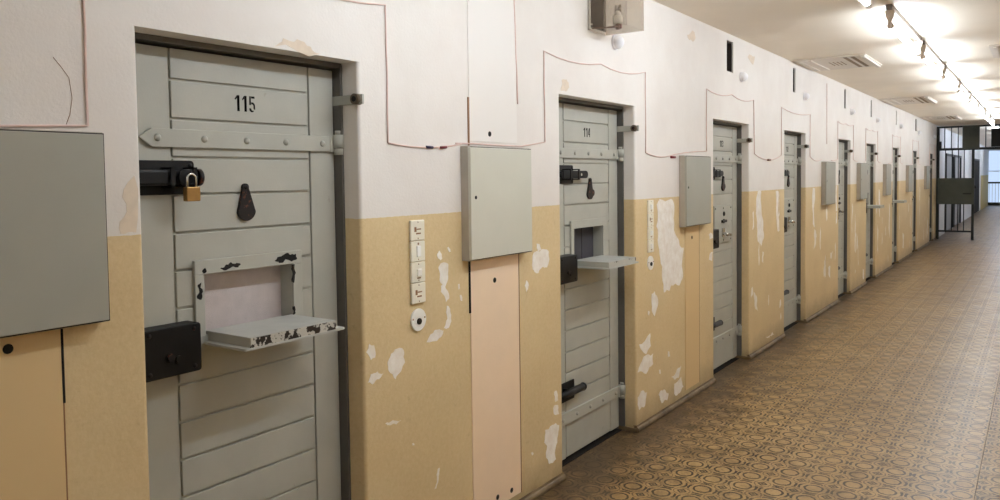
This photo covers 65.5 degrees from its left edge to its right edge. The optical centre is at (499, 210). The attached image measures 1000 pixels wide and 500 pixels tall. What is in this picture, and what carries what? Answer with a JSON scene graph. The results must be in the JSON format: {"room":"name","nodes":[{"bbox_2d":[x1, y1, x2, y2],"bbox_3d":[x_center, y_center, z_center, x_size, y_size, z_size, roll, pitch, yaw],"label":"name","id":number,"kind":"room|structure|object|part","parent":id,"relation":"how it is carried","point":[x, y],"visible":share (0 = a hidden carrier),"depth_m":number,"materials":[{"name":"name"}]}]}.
{"room":"prison interior","nodes":[
{"label":"prison interior","id":0,"kind":"room"},
{"bbox_2d":[0,0,987,499],"bbox_3d":[9.499,-0.631,17.744,0.512,2.757,48.000,1,3,35],"label":"wall","id":1,"kind":"structure","parent":0,"point":[410,399],"depth_m":3.36,"materials":[{"name":"paint"}]},
{"bbox_2d":[0,329,66,499],"bbox_3d":[-1.243,0.892,1.879,0.006,1.181,0.390,1,3,35],"label":"panel","id":2,"kind":"object","parent":1,"relation":"attached to","point":[32,443],"visible":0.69,"depth_m":1.96,"materials":[{"name":"paint"}]},
{"bbox_2d":[0,128,109,338],"bbox_3d":[-1.200,0.054,1.873,0.056,0.503,0.497,1,3,35],"label":"electrical box","id":3,"kind":"object","parent":1,"relation":"attached to","point":[54,274],"visible":1,"depth_m":1.94,"materials":[{"name":"grey metal"}]},
{"bbox_2d":[53,57,71,124],"bbox_3d":[-1.130,-0.309,2.014,0.001,0.173,0.045,1,3,35],"label":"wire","id":4,"kind":"structure","parent":1,"relation":"attached to","point":[53,57],"depth_m":2.02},
{"bbox_2d":[0,0,388,142],"bbox_3d":[-0.896,-0.493,2.341,0.006,0.534,1.621,1,3,35],"label":"wire","id":5,"kind":"object","parent":1,"relation":"attached to","point":[83,1],"visible":1,"depth_m":2.06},
{"bbox_2d":[135,32,350,499],"bbox_3d":[-0.809,0.498,2.578,0.308,2.067,0.926,1,3,35],"label":"door","id":6,"kind":"structure","parent":1,"relation":"in","point":[245,283],"depth_m":2.62,"materials":[{"name":"paint"}]},
{"bbox_3d":[-1.051,-0.100,2.337,0.012,0.105,0.295,1,3,35],"label":"bolt plate","id":7,"kind":"part","parent":6,"relation":"part of","materials":[{"name":"black paint"}]},
{"bbox_3d":[-1.025,-0.099,2.322,0.054,0.054,0.290,1,3,35],"label":"bolt rod","id":8,"kind":"part","parent":6,"relation":"part of","materials":[{"name":"black paint"}]},
{"bbox_2d":[183,173,200,201],"bbox_3d":[-0.941,-0.073,2.373,0.022,0.087,0.047,1,3,35],"label":"padlock","id":9,"kind":"object","parent":6,"relation":"hanging from","point":[189,193],"visible":1,"depth_m":2.36,"materials":[{"name":"gold metal"}]},
{"bbox_2d":[204,265,280,329],"bbox_3d":[-0.902,0.289,2.683,0.014,0.240,0.410,1,3,35],"label":"hatch opening","id":10,"kind":"object","parent":6,"relation":"in","point":[236,297],"depth_m":2.69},
{"bbox_3d":[-0.868,0.293,2.660,0.072,0.288,0.434,1,3,35],"label":"hatch frame","id":11,"kind":"part","parent":6,"relation":"part of","materials":[{"name":"grey paint"}]},
{"bbox_2d":[332,93,363,105],"bbox_3d":[-0.575,-0.413,2.903,0.167,0.040,0.032,1,3,35],"label":"bracket","id":12,"kind":"object","parent":6,"relation":"attached to","point":[358,99],"visible":1,"depth_m":2.89,"materials":[{"name":"grey metal"}]},
{"bbox_2d":[60,97,699,499],"bbox_3d":[0.173,0.427,3.906,0.008,1.903,4.590,1,3,35],"label":"trim","id":13,"kind":"structure","parent":1,"relation":"attached to","point":[468,117],"depth_m":3.44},
{"bbox_2d":[409,220,424,240],"bbox_3d":[-0.337,0.079,3.155,0.013,0.083,0.085,1,3,35],"label":"light switch","id":14,"kind":"object","parent":1,"relation":"attached to","point":[416,227],"visible":1,"depth_m":3.14,"materials":[{"name":"beige plastic"}]},
{"bbox_2d":[409,240,424,261],"bbox_3d":[-0.334,0.164,3.157,0.018,0.083,0.085,1,3,35],"label":"light switch","id":15,"kind":"object","parent":1,"relation":"attached to","point":[417,248],"visible":1,"depth_m":3.15,"materials":[{"name":"beige plastic"}]},
{"bbox_2d":[410,261,424,282],"bbox_3d":[-0.332,0.249,3.160,0.020,0.083,0.085,1,3,35],"label":"light switch","id":16,"kind":"object","parent":1,"relation":"attached to","point":[417,269],"visible":1,"depth_m":3.15,"materials":[{"name":"beige plastic"}]},
{"bbox_2d":[410,282,425,303],"bbox_3d":[-0.333,0.334,3.166,0.013,0.083,0.085,1,3,35],"label":"light switch","id":17,"kind":"object","parent":1,"relation":"attached to","point":[417,290],"visible":1,"depth_m":3.15,"materials":[{"name":"beige plastic"}]},
{"bbox_2d":[410,308,425,330],"bbox_3d":[-0.332,0.444,3.170,0.014,0.092,0.092,1,3,35],"label":"switch","id":18,"kind":"object","parent":1,"relation":"attached to","point":[418,316],"visible":1,"depth_m":3.16,"materials":[{"name":"white plastic"}]},
{"bbox_2d":[388,142,461,147],"bbox_3d":[-0.301,-0.271,3.204,0.006,0.027,0.465,1,3,35],"label":"wire","id":19,"kind":"object","parent":1,"relation":"attached to","point":[389,142],"visible":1,"depth_m":3.15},
{"bbox_2d":[467,0,516,143],"bbox_3d":[-0.034,-0.801,3.579,0.006,0.970,0.380,1,3,35],"label":"panel","id":20,"kind":"object","parent":1,"relation":"attached to","point":[490,23],"visible":1,"depth_m":3.58,"materials":[{"name":"paint"}]},
{"bbox_2d":[470,254,520,499],"bbox_3d":[-0.016,0.802,3.643,0.006,1.181,0.388,1,3,35],"label":"panel","id":21,"kind":"object","parent":1,"relation":"attached to","point":[494,315],"visible":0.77,"depth_m":3.63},
{"bbox_2d":[460,146,531,260],"bbox_3d":[-0.006,-0.041,3.590,0.056,0.503,0.497,1,3,35],"label":"electrical box","id":22,"kind":"object","parent":1,"relation":"attached to","point":[496,184],"visible":1,"depth_m":3.52,"materials":[{"name":"grey metal"}]},
{"bbox_2d":[513,0,517,103],"bbox_3d":[0.074,-0.897,3.729,0.008,0.765,0.030,1,3,35],"label":"wire","id":23,"kind":"object","parent":1,"relation":"attached to","point":[513,0],"visible":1,"depth_m":3.73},
{"bbox_2d":[455,51,706,156],"bbox_3d":[0.682,-0.598,4.612,0.006,0.542,3.075,1,3,35],"label":"wire","id":24,"kind":"object","parent":1,"relation":"attached to","point":[543,51],"visible":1,"depth_m":3.97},
{"bbox_2d":[574,227,592,259],"bbox_3d":[0.469,0.188,4.640,0.018,0.240,0.410,1,3,35],"label":"hatch opening","id":25,"kind":"object","parent":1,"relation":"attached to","point":[583,237],"depth_m":4.68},
{"bbox_2d":[588,0,590,28],"bbox_3d":[0.648,-1.169,4.348,0.235,0.318,0.226,1,3,35],"label":"acrylic box","id":26,"kind":"object","parent":1,"relation":"attached to","point":[589,1],"visible":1,"depth_m":4.33,"materials":[{"name":"clear plastic"}]},
{"bbox_2d":[592,4,622,29],"bbox_3d":[0.599,-1.081,4.348,0.171,0.134,0.051,-1,2,3],"label":"holder","id":27,"kind":"object","parent":26,"relation":"in","point":[617,18],"visible":1,"depth_m":4.33,"materials":[{"name":"white ceramic"}]},
{"bbox_2d":[613,11,622,24],"bbox_3d":[0.658,-1.079,4.345,0.051,0.070,0.052,1,3,35],"label":"socket","id":28,"kind":"object","parent":27,"relation":"attached to","point":[617,18],"depth_m":4.33,"materials":[{"name":"white ceramic"}]},
{"bbox_2d":[559,97,638,466],"bbox_3d":[0.557,0.398,4.532,0.308,2.067,0.935,1,3,35],"label":"door","id":29,"kind":"structure","parent":1,"relation":"in","point":[593,260],"depth_m":4.64,"materials":[{"name":"paint"}]},
{"bbox_3d":[0.325,-0.201,4.305,0.012,0.105,0.320,1,3,35],"label":"bolt plate","id":30,"kind":"part","parent":29,"relation":"part of","materials":[{"name":"black paint"}]},
{"bbox_3d":[0.347,1.027,4.368,0.009,0.110,0.275,1,3,35],"label":"bolt plate","id":31,"kind":"part","parent":29,"relation":"part of","materials":[{"name":"black paint"}]},
{"bbox_3d":[0.412,-0.205,4.402,0.035,0.044,0.305,1,3,35],"label":"bolt rod","id":32,"kind":"part","parent":29,"relation":"part of","materials":[{"name":"black paint"}]},
{"bbox_3d":[0.386,1.023,4.373,0.053,0.052,0.368,1,3,35],"label":"bolt handle","id":33,"kind":"part","parent":29,"relation":"part of","materials":[{"name":"black paint"}]},
{"bbox_3d":[0.500,0.193,4.618,0.072,0.288,0.434,1,3,35],"label":"hatch frame","id":34,"kind":"part","parent":29,"relation":"part of","materials":[{"name":"grey paint"}]},
{"bbox_2d":[617,125,638,131],"bbox_3d":[0.789,-0.514,4.864,0.167,0.040,0.032,1,3,35],"label":"bracket","id":35,"kind":"object","parent":29,"relation":"attached to","point":[634,128],"visible":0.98,"depth_m":4.86,"materials":[{"name":"grey metal"}]},
{"bbox_2d":[611,35,623,49],"bbox_3d":[0.693,-0.996,4.593,0.080,0.086,0.086,1,3,35],"label":"lamp","id":36,"kind":"object","parent":1,"relation":"attached to","point":[617,41],"visible":1,"depth_m":4.56,"materials":[{"name":"glass"}]},
{"bbox_2d":[647,200,653,212],"bbox_3d":[0.978,-0.028,5.040,0.020,0.083,0.085,1,3,35],"label":"light switch","id":37,"kind":"object","parent":1,"relation":"attached to","point":[650,203],"visible":1,"depth_m":5.03,"materials":[{"name":"beige plastic"}]},
{"bbox_2d":[647,239,653,252],"bbox_3d":[0.981,0.228,5.050,0.020,0.083,0.085,1,3,35],"label":"light switch","id":38,"kind":"object","parent":1,"relation":"attached to","point":[650,243],"visible":1,"depth_m":5.04,"materials":[{"name":"beige plastic"}]},
{"bbox_2d":[647,213,653,225],"bbox_3d":[0.976,0.057,5.045,0.013,0.083,0.085,1,3,35],"label":"light switch","id":39,"kind":"object","parent":1,"relation":"attached to","point":[650,216],"visible":1,"depth_m":5.03,"materials":[{"name":"beige plastic"}]},
{"bbox_2d":[647,226,653,239],"bbox_3d":[0.980,0.142,5.047,0.020,0.083,0.085,1,3,35],"label":"light switch","id":40,"kind":"object","parent":1,"relation":"attached to","point":[650,230],"visible":1,"depth_m":5.03,"materials":[{"name":"beige plastic"}]},
{"bbox_2d":[647,256,653,269],"bbox_3d":[0.980,0.339,5.057,0.014,0.092,0.092,1,3,35],"label":"switch","id":41,"kind":"object","parent":1,"relation":"attached to","point":[650,262],"visible":1,"depth_m":5.05,"materials":[{"name":"white plastic"}]},
{"bbox_2d":[685,225,698,389],"bbox_3d":[1.405,0.697,5.687,0.006,1.181,0.275,1,3,35],"label":"panel","id":42,"kind":"object","parent":1,"relation":"attached to","point":[692,232],"visible":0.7,"depth_m":5.68,"materials":[{"name":"paint"}]},
{"bbox_2d":[679,155,710,226],"bbox_3d":[1.420,-0.146,5.641,0.056,0.503,0.497,1,3,35],"label":"upper cabinet","id":43,"kind":"object","parent":1,"relation":"attached to","point":[694,171],"visible":1,"depth_m":5.55,"materials":[{"name":"grey metal"}]},
{"bbox_2d":[713,120,741,374],"bbox_3d":[1.826,0.300,6.474,0.150,2.067,0.926,1,3,35],"label":"door","id":44,"kind":"structure","parent":1,"relation":"in","point":[727,153],"depth_m":6.61,"materials":[{"name":"paint"}]},
{"bbox_3d":[1.717,0.926,6.266,0.053,0.052,0.368,1,3,35],"label":"bolt handle","id":45,"kind":"part","parent":44,"relation":"part of","materials":[{"name":"black paint"}]},
{"bbox_3d":[1.743,-0.303,6.295,0.035,0.044,0.305,1,3,35],"label":"bolt rod","id":46,"kind":"part","parent":44,"relation":"part of","materials":[{"name":"black paint"}]},
{"bbox_2d":[519,237,935,499],"bbox_3d":[3.274,1.199,8.482,0.139,0.041,25.574,1,3,35],"label":"baseboard","id":47,"kind":"structure","parent":1,"relation":"attached to","point":[561,477],"depth_m":5.60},
{"bbox_2d":[739,72,747,81],"bbox_3d":[2.041,-1.125,6.532,0.080,0.086,0.086,1,3,35],"label":"lamp","id":48,"kind":"object","parent":1,"relation":"attached to","point":[743,76],"visible":1,"depth_m":6.50,"materials":[{"name":"glass"}]},
{"bbox_2d":[737,138,752,142],"bbox_3d":[2.110,-0.611,6.764,0.167,0.040,0.032,1,3,35],"label":"bracket","id":49,"kind":"object","parent":1,"relation":"attached to","point":[744,140],"visible":0.77,"depth_m":6.75,"materials":[{"name":"grey metal"}]},
{"bbox_2d":[706,89,820,160],"bbox_3d":[2.631,-0.743,7.415,0.006,0.526,3.771,1,3,35],"label":"wire","id":50,"kind":"object","parent":1,"relation":"attached to","point":[706,89],"visible":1,"depth_m":6.85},
{"bbox_2d":[784,131,800,330],"bbox_3d":[2.974,0.216,8.102,0.150,2.067,0.926,1,3,35],"label":"door","id":51,"kind":"structure","parent":1,"relation":"in","point":[792,154],"depth_m":8.29,"materials":[{"name":"paint"}]},
{"bbox_2d":[797,144,808,147],"bbox_3d":[3.247,-0.695,8.400,0.167,0.040,0.032,1,3,35],"label":"bracket","id":52,"kind":"object","parent":1,"relation":"attached to","point":[805,145],"visible":0.83,"depth_m":8.38,"materials":[{"name":"grey metal"}]},
{"bbox_2d":[803,92,809,99],"bbox_3d":[3.250,-1.218,8.271,0.080,0.086,0.086,1,3,35],"label":"lamp","id":53,"kind":"object","parent":1,"relation":"attached to","point":[806,96],"visible":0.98,"depth_m":8.24,"materials":[{"name":"plastic"}]},
{"bbox_2d":[821,162,835,204],"bbox_3d":[3.875,-0.327,9.172,0.056,0.503,0.497,1,3,35],"label":"upper cabinet","id":54,"kind":"object","parent":1,"relation":"attached to","point":[828,169],"visible":1,"depth_m":9.04,"materials":[{"name":"grey metal"}]},
{"bbox_2d":[838,139,847,297],"bbox_3d":[4.360,0.115,10.077,0.150,2.067,0.926,1,3,35],"label":"door","id":55,"kind":"structure","parent":1,"relation":"in","point":[843,144],"depth_m":10.36,"materials":[{"name":"paint"}]},
{"bbox_2d":[831,121,857,161],"bbox_3d":[4.456,-0.885,10.040,0.006,0.498,1.650,1,3,35],"label":"wire","id":56,"kind":"object","parent":1,"relation":"attached to","point":[838,121],"visible":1,"depth_m":10.46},
{"bbox_2d":[857,163,867,199],"bbox_3d":[5.073,-0.416,10.895,0.056,0.503,0.497,1,3,35],"label":"upper cabinet","id":57,"kind":"object","parent":1,"relation":"attached to","point":[862,168],"visible":1,"depth_m":10.76,"materials":[{"name":"grey metal"}]},
{"bbox_2d":[865,128,880,162],"bbox_3d":[5.600,-0.970,11.685,0.006,0.498,1.440,1,3,35],"label":"wire","id":58,"kind":"object","parent":1,"relation":"attached to","point":[866,128],"visible":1,"depth_m":11.71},
{"bbox_2d":[866,144,883,280],"bbox_3d":[5.525,0.035,11.604,0.308,2.067,0.926,1,3,35],"label":"door","id":59,"kind":"structure","parent":1,"relation":"in","point":[870,148],"depth_m":11.95,"materials":[{"name":"paint"}]},
{"bbox_3d":[5.466,-0.170,11.686,0.072,0.288,0.434,1,3,35],"label":"hatch frame","id":60,"kind":"part","parent":59,"relation":"part of","materials":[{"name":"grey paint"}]},
{"bbox_3d":[5.481,0.031,11.707,0.118,2.067,0.784,1,3,35],"label":"frame","id":61,"kind":"part","parent":59,"relation":"part of","materials":[{"name":"paint"}]},
{"bbox_2d":[883,164,891,195],"bbox_3d":[6.305,-0.506,12.667,0.056,0.503,0.497,1,3,35],"label":"upper cabinet","id":62,"kind":"object","parent":1,"relation":"attached to","point":[886,167],"visible":1,"depth_m":12.49,"materials":[{"name":"grey metal"}]},
{"bbox_3d":[6.320,-0.506,12.654,0.014,0.491,0.490,1,3,35],"label":"cabinet door","id":63,"kind":"part","parent":62,"relation":"part of","materials":[{"name":"grey metal"}]},
{"bbox_2d":[888,134,901,163],"bbox_3d":[6.889,-1.065,13.539,0.006,0.498,1.640,1,3,35],"label":"wire","id":64,"kind":"object","parent":1,"relation":"attached to","point":[892,134],"visible":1,"depth_m":13.30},
{"bbox_2d":[892,148,906,264],"bbox_3d":[6.877,-0.064,13.536,0.308,2.067,0.926,1,3,35],"label":"door","id":65,"kind":"structure","parent":1,"relation":"in","point":[895,201],"depth_m":13.90,"materials":[{"name":"paint"}]},
{"bbox_3d":[6.855,-0.070,13.671,0.118,2.067,0.704,1,3,35],"label":"frame","id":66,"kind":"part","parent":65,"relation":"part of","materials":[{"name":"paint"}]},
{"bbox_2d":[906,165,912,191],"bbox_3d":[7.782,-0.615,14.792,0.056,0.503,0.497,1,3,35],"label":"upper cabinet","id":67,"kind":"object","parent":1,"relation":"attached to","point":[909,168],"visible":1,"depth_m":14.62,"materials":[{"name":"grey metal"}]},
{"bbox_2d":[912,151,915,251],"bbox_3d":[8.260,-0.172,15.664,0.159,2.067,0.927,1,3,35],"label":"door","id":68,"kind":"structure","parent":1,"relation":"in","point":[914,152],"depth_m":15.99,"materials":[{"name":"paint"}]},
{"bbox_2d":[910,140,919,164],"bbox_3d":[8.357,-1.173,15.651,0.006,0.498,1.610,1,3,35],"label":"wire","id":69,"kind":"object","parent":1,"relation":"attached to","point":[913,140],"visible":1,"depth_m":15.32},
{"bbox_2d":[924,166,929,188],"bbox_3d":[9.379,-0.733,17.089,0.056,0.503,0.497,1,3,35],"label":"upper cabinet","id":70,"kind":"object","parent":1,"relation":"attached to","point":[926,168],"visible":1,"depth_m":16.91,"materials":[{"name":"grey metal"}]},
{"bbox_3d":[9.394,-0.733,17.076,0.014,0.491,0.490,1,3,35],"label":"cabinet door","id":71,"kind":"part","parent":70,"relation":"part of","materials":[{"name":"grey metal"}]},
{"bbox_2d":[929,154,931,241],"bbox_3d":[9.903,-0.293,18.027,0.159,2.067,0.927,1,3,35],"label":"door","id":72,"kind":"structure","parent":1,"relation":"in","point":[930,195],"depth_m":18.37,"materials":[{"name":"paint"}]},
{"bbox_2d":[945,153,953,229],"bbox_3d":[12.443,-0.523,21.584,0.170,2.099,2.150,1,3,35],"label":"door","id":73,"kind":"structure","parent":1,"relation":"in","point":[948,156],"depth_m":21.65,"materials":[{"name":"black paint"}]},
{"bbox_2d":[954,155,961,226],"bbox_3d":[13.855,-0.627,23.614,0.170,2.099,2.200,1,3,35],"label":"door","id":74,"kind":"structure","parent":1,"relation":"in","point":[955,156],"depth_m":23.71,"materials":[{"name":"black paint"}]},
{"bbox_2d":[974,159,979,212],"bbox_3d":[18.674,-0.983,30.546,0.170,2.099,2.900,1,3,35],"label":"door","id":75,"kind":"structure","parent":1,"relation":"in","point":[977,161],"depth_m":30.54,"materials":[{"name":"black paint"}]},
{"bbox_3d":[18.658,-0.983,30.558,0.130,2.099,2.900,1,3,35],"label":"frame","id":76,"kind":"part","parent":75,"relation":"part of","materials":[{"name":"black metal"}]},
{"bbox_2d":[536,205,999,499],"bbox_3d":[10.560,0.813,17.080,3.050,0.100,48.000,1,3,35],"label":"floor","id":77,"kind":"structure","parent":0,"point":[892,391],"depth_m":5.32,"materials":[{"name":"brown tile"}]},
{"bbox_2d":[936,124,999,239],"bbox_3d":[11.608,-0.656,18.117,2.546,2.719,0.140,1,3,35],"label":"gate","id":78,"kind":"object","parent":77,"relation":"on","point":[951,190],"visible":1,"depth_m":18.56,"materials":[{"name":"black metal"}]},
{"bbox_3d":[10.900,-0.470,18.621,0.755,0.625,0.014,1,3,35],"label":"sheet panel","id":79,"kind":"part","parent":78,"relation":"part of","materials":[{"name":"black metal"}]},
{"bbox_3d":[11.136,-1.737,18.392,0.350,0.550,0.014,1,3,35],"label":"sheet panel","id":80,"kind":"part","parent":78,"relation":"part of","materials":[{"name":"grey metal"}]},
{"bbox_2d":[653,0,999,146],"bbox_3d":[10.605,-2.040,16.902,3.250,0.100,48.000,1,3,35],"label":"ceiling","id":81,"kind":"structure","parent":0,"point":[961,33],"depth_m":6.58,"materials":[{"name":"paint"}]},
{"bbox_2d":[793,54,881,70],"bbox_3d":[3.466,-1.504,7.966,0.670,0.029,0.950,1,3,35],"label":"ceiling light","id":82,"kind":"object","parent":81,"relation":"in","point":[857,60],"visible":1,"depth_m":7.88,"materials":[{"name":"metal"}]},
{"bbox_2d":[860,0,871,8],"bbox_3d":[1.758,-1.250,4.004,0.062,0.157,1.620,1,3,35],"label":"fluorescent light","id":83,"kind":"object","parent":81,"relation":"attached to","point":[867,3],"visible":1,"depth_m":4.57,"materials":[{"name":"white plastic"}]},
{"bbox_2d":[884,4,922,55],"bbox_3d":[3.081,-1.348,5.907,0.062,0.157,1.620,1,3,35],"label":"fluorescent light","id":84,"kind":"object","parent":81,"relation":"attached to","point":[891,12],"visible":1,"depth_m":5.71,"materials":[{"name":"grey plastic"}]},
{"bbox_3d":[3.080,-1.409,5.905,0.040,0.034,1.620,1,3,35],"label":"rail","id":85,"kind":"part","parent":84,"relation":"part of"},
{"bbox_2d":[879,96,937,104],"bbox_3d":[6.432,-1.723,12.232,0.670,0.029,1.250,1,3,35],"label":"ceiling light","id":86,"kind":"object","parent":81,"relation":"in","point":[918,99],"visible":1,"depth_m":12.13,"materials":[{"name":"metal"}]},
{"bbox_2d":[920,40,944,76],"bbox_3d":[4.096,-1.423,7.368,0.062,0.157,1.620,1,3,35],"label":"fluorescent light","id":87,"kind":"object","parent":81,"relation":"attached to","point":[925,47],"visible":0.88,"depth_m":7.27,"materials":[{"name":"grey plastic"}]},
{"bbox_3d":[4.095,-1.484,7.365,0.040,0.034,1.620,1,3,35],"label":"rail","id":88,"kind":"part","parent":87,"relation":"part of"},
{"bbox_2d":[920,115,961,120],"bbox_3d":[9.184,-1.926,16.190,0.670,0.029,1.200,1,3,35],"label":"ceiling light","id":89,"kind":"object","parent":81,"relation":"in","point":[947,117],"visible":1,"depth_m":16.02,"materials":[{"name":"metal"}]},
{"bbox_2d":[942,64,959,91],"bbox_3d":[5.111,-1.498,8.828,0.062,0.157,1.620,1,3,35],"label":"fluorescent light","id":90,"kind":"object","parent":81,"relation":"attached to","point":[947,70],"visible":0.88,"depth_m":8.79,"materials":[{"name":"grey plastic"}]},
{"bbox_3d":[5.111,-1.559,8.825,0.040,0.034,1.620,1,3,35],"label":"rail","id":91,"kind":"part","parent":90,"relation":"part of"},
{"bbox_2d":[957,80,969,101],"bbox_3d":[6.127,-1.573,10.288,0.062,0.157,1.620,1,3,35],"label":"fluorescent light","id":92,"kind":"object","parent":81,"relation":"attached to","point":[967,92],"visible":0.82,"depth_m":10.28,"materials":[{"name":"grey plastic"}]},
{"bbox_3d":[6.126,-1.634,10.286,0.040,0.034,1.620,1,3,35],"label":"rail","id":93,"kind":"part","parent":92,"relation":"part of","materials":[{"name":"white metal"}]},
{"bbox_2d":[968,92,978,109],"bbox_3d":[7.142,-1.647,11.748,0.062,0.157,1.620,1,3,35],"label":"fluorescent light","id":94,"kind":"object","parent":81,"relation":"attached to","point":[972,97],"visible":0.82,"depth_m":11.78,"materials":[{"name":"grey plastic"}]},
{"bbox_3d":[7.141,-1.709,11.746,0.040,0.034,1.620,1,3,35],"label":"rail","id":95,"kind":"part","parent":94,"relation":"part of","materials":[{"name":"white metal"}]},
{"bbox_2d":[976,101,984,116],"bbox_3d":[8.157,-1.722,13.209,0.062,0.157,1.620,1,3,35],"label":"fluorescent light","id":96,"kind":"object","parent":81,"relation":"attached to","point":[982,111],"visible":0.83,"depth_m":13.27,"materials":[{"name":"grey plastic"}]},
{"bbox_2d":[984,109,990,121],"bbox_3d":[9.172,-1.797,14.669,0.062,0.157,1.620,1,3,35],"label":"fluorescent light","id":97,"kind":"object","parent":81,"relation":"attached to","point":[987,118],"visible":0.81,"depth_m":14.79,"materials":[{"name":"grey plastic"}]},
{"bbox_2d":[989,114,994,125],"bbox_3d":[10.187,-1.872,16.129,0.062,0.157,1.620,1,3,35],"label":"fluorescent light","id":98,"kind":"object","parent":81,"relation":"attached to","point":[991,117],"visible":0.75,"depth_m":16.27,"materials":[{"name":"grey plastic"}]},
{"bbox_2d":[989,44,999,57],"bbox_3d":[4.921,-1.489,7.169,0.670,0.029,0.900,1,3,35],"label":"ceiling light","id":99,"kind":"object","parent":81,"relation":"in","point":[995,49],"visible":1,"depth_m":7.21,"materials":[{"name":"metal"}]},
{"bbox_3d":[24.369,-1.626,36.733,3.250,2.757,0.200,1,3,35],"label":"wall","id":100,"kind":"structure","parent":0,"visible":0},
{"bbox_2d":[988,150,999,204],"bbox_3d":[24.435,-1.589,36.628,2.520,2.630,0.180,1,3,35],"label":"window","id":101,"kind":"structure","parent":100,"relation":"in","point":[993,155],"depth_m":37.24,"materials":[{"name":"grey"}]},
{"bbox_3d":[24.443,-1.635,36.638,2.520,2.540,0.050,1,3,35],"label":"frame","id":102,"kind":"part","parent":101,"relation":"part of","materials":[{"name":"glass"}]},
{"bbox_3d":[24.414,-0.333,36.627,2.520,0.120,0.050,1,3,35],"label":"sill","id":103,"kind":"part","parent":101,"relation":"part of","materials":[{"name":"black metal"}]}
]}

